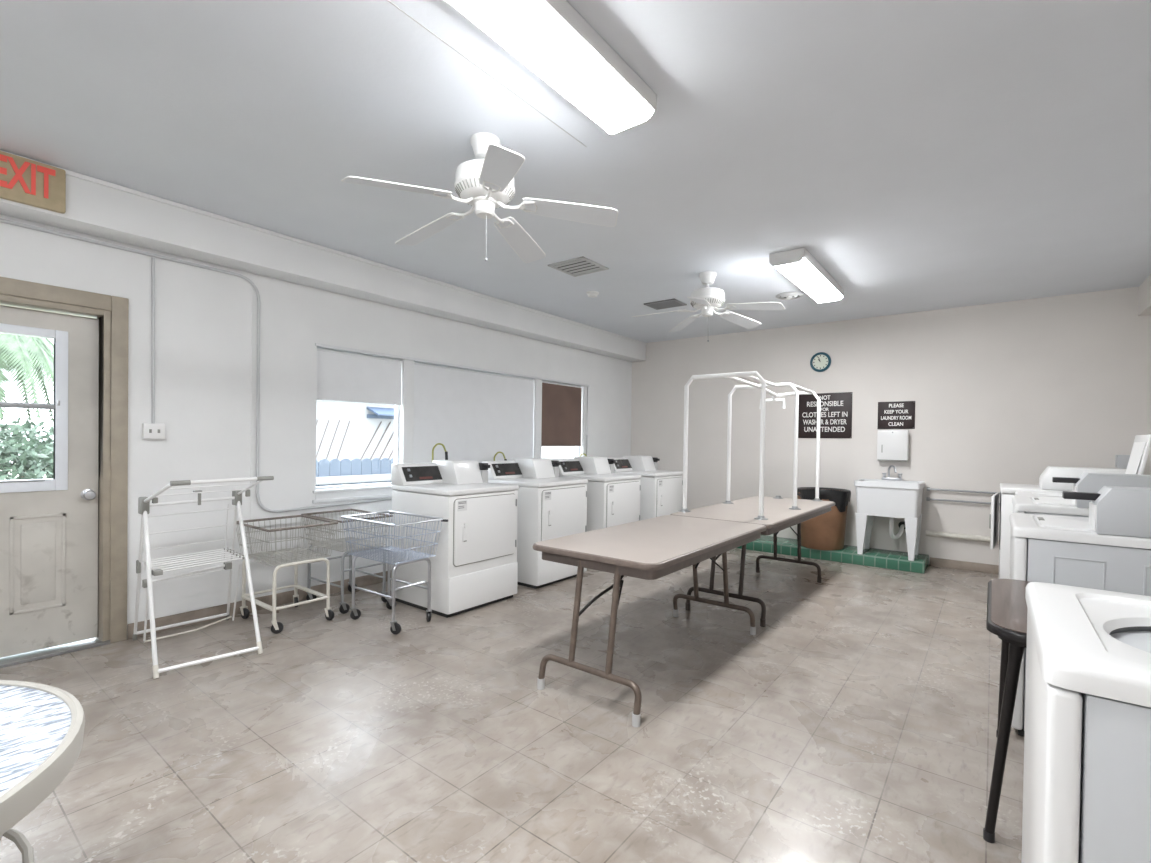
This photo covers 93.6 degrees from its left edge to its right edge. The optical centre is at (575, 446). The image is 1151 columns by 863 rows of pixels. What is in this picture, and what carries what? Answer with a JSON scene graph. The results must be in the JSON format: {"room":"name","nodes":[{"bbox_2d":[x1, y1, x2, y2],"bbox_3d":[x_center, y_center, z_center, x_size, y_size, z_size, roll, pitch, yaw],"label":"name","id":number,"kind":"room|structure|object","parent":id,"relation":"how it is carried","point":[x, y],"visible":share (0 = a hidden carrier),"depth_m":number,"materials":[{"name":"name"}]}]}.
{"room":"laundry","nodes":[
{"label":"laundry","id":0,"kind":"room"},
{"bbox_2d":[0,214,631,623],"bbox_3d":[-1.962,-0.166,4.801,0.160,2.810,9.000,1,1,38],"label":"wall","id":1,"kind":"structure","parent":0,"point":[203,316],"depth_m":3.96,"materials":[{"name":"paint"}]},
{"bbox_2d":[0,277,128,667],"bbox_3d":[-3.289,0.145,3.066,0.192,2.190,1.150,1,1,38],"label":"door","id":2,"kind":"structure","parent":1,"relation":"in","point":[64,537],"depth_m":3.33,"materials":[{"name":"paint"}]},
{"bbox_2d":[151,257,154,423],"bbox_3d":[-2.786,-0.697,3.568,0.018,1.095,0.022,1,1,38],"label":"conduit","id":3,"kind":"object","parent":1,"relation":"attached to","point":[152,258],"visible":1,"depth_m":3.56,"materials":[{"name":"white metal"}]},
{"bbox_2d":[142,423,164,438],"bbox_3d":[-2.784,-0.104,3.569,0.047,0.100,0.115,1,1,38],"label":"light switch","id":4,"kind":"object","parent":1,"relation":"attached to","point":[149,430],"visible":1,"depth_m":3.55,"materials":[{"name":"white plastic"}]},
{"bbox_2d":[0,218,391,512],"bbox_3d":[-3.047,-0.382,3.238,0.021,1.791,5.200,1,1,38],"label":"conduit","id":5,"kind":"object","parent":1,"relation":"attached to","point":[261,505],"visible":0.98,"depth_m":4.07,"materials":[{"name":"white metal"}]},
{"bbox_2d":[250,278,252,569],"bbox_3d":[-2.433,-0.059,4.058,0.006,2.400,0.007,1,1,38],"label":"joint","id":6,"kind":"object","parent":1,"relation":"attached to","point":[252,278],"visible":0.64,"depth_m":4.05,"materials":[{"name":"paint"}]},
{"bbox_2d":[127,571,387,638],"bbox_3d":[-1.028,1.192,5.909,0.012,0.095,6.105,1,1,38],"label":"baseboard","id":7,"kind":"structure","parent":1,"relation":"attached to","point":[282,598],"depth_m":4.00,"materials":[{"name":"plastic"}]},
{"bbox_2d":[0,175,645,361],"bbox_3d":[-1.786,-1.432,4.665,0.240,0.269,9.000,1,1,38],"label":"soffit","id":8,"kind":"structure","parent":1,"relation":"attached to","point":[93,209],"depth_m":4.00,"materials":[{"name":"paint"}]},
{"bbox_2d":[0,151,65,213],"bbox_3d":[-2.965,-1.431,2.908,0.041,0.243,0.328,1,1,38],"label":"exit sign","id":9,"kind":"object","parent":8,"relation":"attached to","point":[22,180],"visible":1,"depth_m":2.92,"materials":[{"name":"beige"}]},
{"bbox_2d":[0,150,646,344],"bbox_3d":[-1.684,-1.550,4.586,0.016,0.026,9.000,1,1,38],"label":"trim","id":10,"kind":"structure","parent":8,"relation":"attached to","point":[68,172],"depth_m":3.99,"materials":[{"name":"paint"}]},
{"bbox_2d":[312,485,392,503],"bbox_3d":[-1.047,0.410,5.984,0.182,0.107,3.810,1,1,38],"label":"window sill","id":11,"kind":"structure","parent":1,"relation":"attached to","point":[381,491],"depth_m":4.70,"materials":[{"name":"white paint"}]},
{"bbox_2d":[432,443,447,459],"bbox_3d":[-1.344,0.301,5.360,0.164,0.680,0.034,0,1,-25],"label":"gas hose","id":12,"kind":"object","parent":1,"relation":"attached to","point":[446,452],"visible":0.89,"depth_m":5.37,"materials":[{"name":"yellow"}]},
{"bbox_2d":[316,348,586,488],"bbox_3d":[-1.050,-0.199,5.986,0.143,1.275,3.755,1,1,38],"label":"window","id":13,"kind":"structure","parent":1,"relation":"in","point":[396,407],"depth_m":5.17,"materials":[{"name":"silver metal"}]},
{"bbox_2d":[317,348,401,404],"bbox_3d":[-1.912,-0.609,4.808,0.028,0.431,0.828,1,1,38],"label":"roller shade","id":14,"kind":"object","parent":13,"relation":"attached to","point":[341,376],"visible":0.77,"depth_m":4.78,"materials":[{"name":"white fabric"}]},
{"bbox_2d":[413,362,533,462],"bbox_3d":[-1.054,-0.237,5.929,0.028,1.176,1.745,1,1,38],"label":"roller shade","id":15,"kind":"object","parent":13,"relation":"attached to","point":[475,415],"visible":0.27,"depth_m":5.82,"materials":[{"name":"white fabric"}]},
{"bbox_2d":[541,381,581,445],"bbox_3d":[-0.181,-0.418,7.055,0.028,0.816,0.825,1,1,38],"label":"roller shade","id":16,"kind":"object","parent":13,"relation":"attached to","point":[561,403],"visible":0.98,"depth_m":7.03,"materials":[{"name":"brown fabric"}]},
{"bbox_2d":[315,343,588,386],"bbox_3d":[-0.974,-0.840,5.927,0.022,0.024,3.790,1,1,38],"label":"trim","id":17,"kind":"structure","parent":1,"relation":"attached to","point":[316,344],"depth_m":5.37,"materials":[{"name":"white paint"}]},
{"bbox_2d":[494,452,506,460],"bbox_3d":[-0.837,0.346,6.018,0.164,0.590,0.034,0,1,-25],"label":"gas hose","id":18,"kind":"object","parent":1,"relation":"attached to","point":[497,452],"visible":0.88,"depth_m":6.02,"materials":[{"name":"yellow"}]},
{"bbox_2d":[548,381,579,456],"bbox_3d":[-0.226,-0.237,7.083,0.055,1.190,0.865,1,1,38],"label":"window","id":19,"kind":"structure","parent":1,"relation":"in","point":[577,447],"depth_m":7.41,"materials":[{"name":"white glass"}]},
{"bbox_2d":[0,548,1023,862],"bbox_3d":[0.296,1.340,3.057,6.200,0.100,9.400,1,1,38],"label":"floor","id":20,"kind":"structure","parent":0,"point":[858,724],"depth_m":2.43,"materials":[{"name":"tile"}]},
{"bbox_2d":[0,680,84,862],"bbox_3d":[-1.425,0.927,0.849,0.970,0.709,0.970,1,1,38],"label":"patio table","id":21,"kind":"object","parent":20,"relation":"on","point":[42,726],"visible":1,"depth_m":1.08,"materials":[{"name":"grey"}]},
{"bbox_2d":[133,476,273,678],"bbox_3d":[-2.347,0.712,3.377,0.903,1.087,0.638,1,1,38],"label":"drying rack","id":22,"kind":"object","parent":20,"relation":"on","point":[144,504],"visible":1,"depth_m":3.31,"materials":[{"name":"white metal"}]},
{"bbox_2d":[151,549,241,571],"bbox_3d":[-2.379,0.704,3.370,0.348,0.028,0.475,1,1,38],"label":"shelf","id":23,"kind":"object","parent":22,"relation":"attached to","point":[239,555],"depth_m":3.37,"materials":[{"name":"white metal"}]},
{"bbox_2d":[236,515,337,633],"bbox_3d":[-2.083,0.893,3.904,0.580,0.708,0.487,1,1,38],"label":"cart","id":24,"kind":"object","parent":20,"relation":"on","point":[277,627],"visible":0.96,"depth_m":3.88,"materials":[{"name":"silver metal"}]},
{"bbox_2d":[236,517,336,565],"bbox_3d":[-2.089,0.668,3.908,0.545,0.243,0.475,1,1,38],"label":"basket","id":25,"kind":"object","parent":24,"relation":"on","point":[299,549],"depth_m":3.85,"materials":[{"name":"silver metal"}]},
{"bbox_2d":[301,509,392,613],"bbox_3d":[-1.825,0.892,4.331,0.587,0.708,0.460,1,1,35],"label":"cart","id":26,"kind":"object","parent":20,"relation":"on","point":[344,608],"visible":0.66,"depth_m":4.30,"materials":[{"name":"grey metal"}]},
{"bbox_2d":[302,511,391,551],"bbox_3d":[-1.825,0.662,4.323,0.574,0.233,0.435,1,1,35],"label":"basket","id":27,"kind":"object","parent":26,"relation":"on","point":[341,540],"depth_m":4.27,"materials":[{"name":"silver metal"}]},
{"bbox_2d":[341,511,447,634],"bbox_3d":[-1.304,0.881,3.910,0.667,0.754,0.458,1,1,35],"label":"cart","id":28,"kind":"object","parent":20,"relation":"on","point":[395,628],"visible":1,"depth_m":3.88,"materials":[{"name":"silver metal"}]},
{"bbox_2d":[342,513,441,564],"bbox_3d":[-1.325,0.647,3.899,0.624,0.268,0.405,1,1,35],"label":"basket","id":29,"kind":"object","parent":28,"relation":"on","point":[365,552],"depth_m":3.86,"materials":[{"name":"silver metal"}]},
{"bbox_2d":[391,460,518,617],"bbox_3d":[-0.979,0.689,4.460,0.748,1.135,0.749,1,1,38],"label":"dryer","id":30,"kind":"object","parent":20,"relation":"on","point":[474,565],"visible":0.99,"depth_m":4.22,"materials":[{"name":"white metal"}]},
{"bbox_2d":[482,458,587,588],"bbox_3d":[-0.380,0.688,5.267,0.748,1.135,0.749,1,1,38],"label":"dryer","id":31,"kind":"object","parent":20,"relation":"on","point":[550,506],"visible":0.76,"depth_m":4.96,"materials":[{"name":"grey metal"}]},
{"bbox_2d":[551,456,640,531],"bbox_3d":[0.244,0.688,6.074,0.748,1.135,0.749,1,1,38],"label":"dryer","id":32,"kind":"object","parent":20,"relation":"on","point":[613,499],"visible":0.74,"depth_m":5.83,"materials":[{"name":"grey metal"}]},
{"bbox_2d":[607,455,682,519],"bbox_3d":[0.889,0.688,6.909,0.748,1.135,0.749,1,1,38],"label":"dryer","id":33,"kind":"object","parent":20,"relation":"on","point":[661,490],"visible":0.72,"depth_m":6.66,"materials":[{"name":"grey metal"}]},
{"bbox_2d":[533,515,766,726],"bbox_3d":[0.523,0.916,3.383,0.801,0.746,1.702,1,1,38],"label":"folding table","id":34,"kind":"object","parent":20,"relation":"on","point":[657,547],"visible":1,"depth_m":2.95,"materials":[{"name":"laminate"}]},
{"bbox_2d":[670,496,834,626],"bbox_3d":[1.670,0.916,4.872,0.816,0.746,2.054,1,1,38],"label":"folding table","id":35,"kind":"object","parent":20,"relation":"on","point":[780,517],"visible":0.76,"depth_m":4.51,"materials":[{"name":"laminate"}]},
{"bbox_2d":[678,371,821,519],"bbox_3d":[1.698,-0.021,4.975,0.749,1.126,1.832,1,1,38],"label":"rack","id":36,"kind":"object","parent":35,"relation":"on","point":[750,375],"visible":1,"depth_m":4.74,"materials":[{"name":"white plastic"}]},
{"bbox_2d":[737,535,928,573],"bbox_3d":[2.916,1.229,6.404,2.090,0.120,0.500,1,1,38],"label":"tiled curb","id":37,"kind":"object","parent":20,"relation":"on","point":[872,557],"visible":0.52,"depth_m":6.06,"materials":[{"name":"green tile"}]},
{"bbox_2d":[797,487,850,549],"bbox_3d":[2.894,0.833,6.349,0.596,0.673,0.592,1,1,38],"label":"trash can","id":38,"kind":"object","parent":37,"relation":"on","point":[826,531],"visible":0.77,"depth_m":6.12,"materials":[{"name":"brown plastic"}]},
{"bbox_2d":[854,465,924,560],"bbox_3d":[3.457,0.694,5.962,0.617,0.976,0.533,1,1,38],"label":"utility sink","id":39,"kind":"object","parent":37,"relation":"on","point":[889,497],"visible":1,"depth_m":5.81,"materials":[{"name":"white plastic"}]},
{"bbox_2d":[854,479,924,517],"bbox_3d":[3.452,0.562,5.951,0.617,0.370,0.510,1,1,38],"label":"basin","id":40,"kind":"object","parent":39,"relation":"in","point":[891,498],"depth_m":5.77,"materials":[{"name":"white plastic"}]},
{"bbox_2d":[881,465,901,480],"bbox_3d":[3.541,0.291,6.063,0.202,0.171,0.144,1,1,38],"label":"faucet","id":41,"kind":"object","parent":39,"relation":"on","point":[884,478],"depth_m":6.07,"materials":[{"name":"silver metal"}]},
{"bbox_2d":[983,579,1029,842],"bbox_3d":[1.948,0.958,1.864,0.854,0.738,0.941,1,1,38],"label":"table","id":42,"kind":"object","parent":20,"relation":"on","point":[1006,619],"visible":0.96,"depth_m":1.80,"materials":[{"name":"black metal"}]},
{"bbox_2d":[989,466,1125,578],"bbox_3d":[3.969,0.743,4.516,0.817,1.165,0.720,1,1,38],"label":"washer","id":43,"kind":"object","parent":20,"relation":"on","point":[1007,490],"visible":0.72,"depth_m":4.41,"materials":[{"name":"white metal"}]},
{"bbox_2d":[1009,486,1150,736],"bbox_3d":[2.486,0.750,2.534,0.706,1.152,0.694,1,1,38],"label":"washer","id":44,"kind":"object","parent":20,"relation":"on","point":[1109,549],"visible":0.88,"depth_m":2.33,"materials":[{"name":"white metal"}]},
{"bbox_2d":[1012,473,1150,517],"bbox_3d":[3.167,0.741,3.360,0.706,1.172,0.694,1,1,38],"label":"washer","id":45,"kind":"object","parent":20,"relation":"on","point":[1086,482],"visible":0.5,"depth_m":3.15,"materials":[{"name":"white metal"}]},
{"bbox_2d":[1015,434,1150,497],"bbox_3d":[3.607,0.620,3.873,0.706,1.414,0.634,1,1,38],"label":"washer","id":46,"kind":"object","parent":20,"relation":"on","point":[1141,447],"visible":0.09,"depth_m":3.70,"materials":[{"name":"white metal"}]},
{"bbox_2d":[1021,582,1150,862],"bbox_3d":[1.303,0.628,1.003,0.706,1.397,0.714,1,1,38],"label":"washer","id":47,"kind":"object","parent":20,"relation":"on","point":[1087,775],"visible":1,"depth_m":0.92,"materials":[{"name":"white metal"}]},
{"bbox_2d":[1109,626,1150,634],"bbox_3d":[1.286,0.614,1.016,0.450,0.416,0.450,1,1,38],"label":"tub","id":48,"kind":"object","parent":47,"relation":"in","point":[1113,630],"depth_m":1.21,"materials":[{"name":"grey metal"}]},
{"bbox_2d":[0,0,1150,342],"bbox_3d":[0.337,-1.569,3.024,6.200,0.100,9.400,1,1,38],"label":"ceiling","id":49,"kind":"structure","parent":0,"point":[874,138],"depth_m":2.64,"materials":[{"name":"paint"}]},
{"bbox_2d":[341,132,617,262],"bbox_3d":[-0.490,-1.228,2.727,1.234,0.600,1.288,1,1,38],"label":"ceiling fan","id":50,"kind":"object","parent":49,"relation":"hanging from","point":[485,183],"visible":1,"depth_m":2.65,"materials":[{"name":"white painted metal"},{"name":"white plastic"}]},
{"bbox_2d":[387,0,586,146],"bbox_3d":[-0.924,-1.524,1.471,0.005,0.012,3.200,1,1,38],"label":"joint","id":51,"kind":"object","parent":49,"relation":"attached to","point":[387,0],"visible":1,"depth_m":2.16,"materials":[{"name":"grey"}]},
{"bbox_2d":[445,0,656,135],"bbox_3d":[-0.162,-1.462,1.875,0.264,0.102,1.330,1,1,38],"label":"fluorescent light","id":52,"kind":"object","parent":49,"relation":"attached to","point":[550,38],"visible":1,"depth_m":1.98,"materials":[{"name":"white plastic"}]},
{"bbox_2d":[548,256,608,276],"bbox_3d":[0.025,-1.536,4.621,0.375,0.012,0.375,1,1,38],"label":"ceiling vent","id":53,"kind":"object","parent":49,"relation":"in","point":[578,266],"visible":1,"depth_m":4.61,"materials":[{"name":"grey metal"}]},
{"bbox_2d":[586,291,598,297],"bbox_3d":[0.171,-1.529,5.428,0.124,0.040,0.124,1,1,38],"label":"smoke detector","id":54,"kind":"object","parent":49,"relation":"attached to","point":[592,294],"visible":1,"depth_m":5.39,"materials":[{"name":"white plastic"}]},
{"bbox_2d":[644,298,686,309],"bbox_3d":[0.968,-1.536,5.829,0.370,0.012,0.290,1,1,38],"label":"ceiling vent","id":55,"kind":"object","parent":49,"relation":"in","point":[669,303],"visible":1,"depth_m":5.81,"materials":[{"name":"grey metal"}]},
{"bbox_2d":[632,271,784,341],"bbox_3d":[1.196,-1.227,4.744,1.236,0.600,1.288,1,1,38],"label":"ceiling fan","id":56,"kind":"object","parent":49,"relation":"hanging from","point":[706,299],"visible":1,"depth_m":4.71,"materials":[{"name":"white painted metal"},{"name":"white plastic"}]},
{"bbox_2d":[776,292,802,299],"bbox_3d":[2.143,-1.505,5.420,0.260,0.032,0.260,1,1,38],"label":"ceiling vent","id":57,"kind":"object","parent":49,"relation":"in","point":[787,295],"visible":1,"depth_m":5.38,"materials":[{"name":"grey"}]},
{"bbox_2d":[769,247,843,302],"bbox_3d":[2.050,-1.463,4.721,0.264,0.102,1.380,1,1,38],"label":"fluorescent light","id":58,"kind":"object","parent":49,"relation":"attached to","point":[799,266],"visible":1,"depth_m":4.48,"materials":[{"name":"white plastic"}]},
{"bbox_2d":[1138,274,1150,315],"bbox_3d":[2.526,-1.334,1.333,0.260,0.269,9.000,1,1,38],"label":"soffit","id":59,"kind":"structure","parent":49,"relation":"attached to","point":[1144,292],"depth_m":4.77,"materials":[{"name":"paint"}]},
{"bbox_2d":[631,287,1150,565],"bbox_3d":[3.150,-0.115,6.633,6.010,2.810,0.150,1,1,38],"label":"wall","id":60,"kind":"structure","parent":0,"point":[1011,391],"depth_m":5.95,"materials":[{"name":"paint"}]},
{"bbox_2d":[810,352,830,371],"bbox_3d":[3.003,-1.040,6.630,0.244,0.244,0.034,1,1,38],"label":"wall clock","id":61,"kind":"object","parent":60,"relation":"attached to","point":[821,361],"visible":1,"depth_m":6.62,"materials":[{"name":"teal"}]},
{"bbox_2d":[798,392,852,437],"bbox_3d":[3.045,-0.382,6.613,0.610,0.550,0.011,1,1,38],"label":"notice sign","id":62,"kind":"object","parent":60,"relation":"attached to","point":[836,408],"visible":0.96,"depth_m":6.59,"materials":[{"name":"black"}]},
{"bbox_2d":[877,430,908,460],"bbox_3d":[3.597,-0.016,6.131,0.300,0.349,0.099,1,1,38],"label":"paper towel dispenser","id":63,"kind":"object","parent":60,"relation":"attached to","point":[892,445],"visible":1,"depth_m":6.09,"materials":[{"name":"white metal"}]},
{"bbox_2d":[878,459,907,460],"bbox_3d":[3.595,0.150,6.132,0.287,0.017,0.080,1,1,38],"label":"tray","id":64,"kind":"object","parent":63,"relation":"on","point":[878,459],"depth_m":6.09,"materials":[{"name":"plastic"}]},
{"bbox_2d":[877,401,914,428],"bbox_3d":[3.645,-0.360,6.149,0.367,0.312,0.011,1,1,38],"label":"notice sign","id":65,"kind":"object","parent":60,"relation":"attached to","point":[899,414],"visible":1,"depth_m":6.14,"materials":[{"name":"black"}]},
{"bbox_2d":[926,530,998,542],"bbox_3d":[4.555,0.968,5.409,1.770,0.070,0.060,1,1,38],"label":"drain pipe","id":66,"kind":"object","parent":60,"relation":"attached to","point":[928,533],"visible":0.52,"depth_m":5.75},
{"bbox_2d":[926,497,999,504],"bbox_3d":[4.560,0.589,5.405,1.770,0.039,0.040,1,1,38],"label":"pipe","id":67,"kind":"object","parent":60,"relation":"attached to","point":[927,498],"visible":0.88,"depth_m":5.77,"materials":[{"name":"grey metal"}]},
{"bbox_2d":[927,487,999,493],"bbox_3d":[4.562,0.479,5.404,1.770,0.039,0.040,1,1,38],"label":"pipe","id":68,"kind":"object","parent":60,"relation":"attached to","point":[928,488],"visible":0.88,"depth_m":5.75,"materials":[{"name":"grey metal"}]},
{"bbox_2d":[930,557,998,574],"bbox_3d":[3.085,1.242,6.582,5.700,0.095,0.012,1,1,38],"label":"baseboard","id":69,"kind":"structure","parent":60,"relation":"attached to","point":[937,562],"depth_m":5.75,"materials":[{"name":"plastic"}]},
{"bbox_2d":[1115,455,1129,468],"bbox_3d":[5.073,0.179,4.989,0.125,0.212,0.100,1,1,38],"label":"wall box","id":70,"kind":"object","parent":60,"relation":"attached to","point":[1121,461],"visible":0.27,"depth_m":4.97,"materials":[{"name":"grey"}]},
{"label":"outside","id":71,"kind":"structure","parent":0,"visible":0},
{"bbox_3d":[-14.600,1.219,17.599,35.425,0.100,50.000,1,1,38],"label":"ground","id":72,"kind":"structure","parent":71,"visible":0},
{"bbox_2d":[0,333,53,421],"bbox_3d":[-8.357,-0.209,7.507,2.369,3.164,2.247,1,1,-25],"label":"palm tree","id":73,"kind":"object","parent":72,"relation":"on","point":[26,356],"visible":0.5,"depth_m":7.44,"materials":[{"name":"green plant"}]},
{"bbox_2d":[0,417,53,479],"bbox_3d":[-6.386,0.594,6.142,1.598,1.882,1.724,1,1,38],"label":"shrub","id":74,"kind":"object","parent":72,"relation":"on","point":[35,455],"visible":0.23,"depth_m":5.99,"materials":[{"name":"green plant"}]},
{"bbox_2d":[316,458,393,485],"bbox_3d":[-2.635,0.776,8.039,0.070,1.235,3.700,1,1,38],"label":"picket fence","id":75,"kind":"object","parent":72,"relation":"on","point":[355,471],"visible":0.19,"depth_m":7.46,"materials":[{"name":"blue"}]},
{"bbox_2d":[316,400,574,461],"bbox_3d":[-3.736,0.138,13.818,3.600,2.450,11.100,1,1,38],"label":"building","id":76,"kind":"structure","parent":72,"relation":"on","point":[348,430],"depth_m":10.73,"materials":[{"name":"white metal"}]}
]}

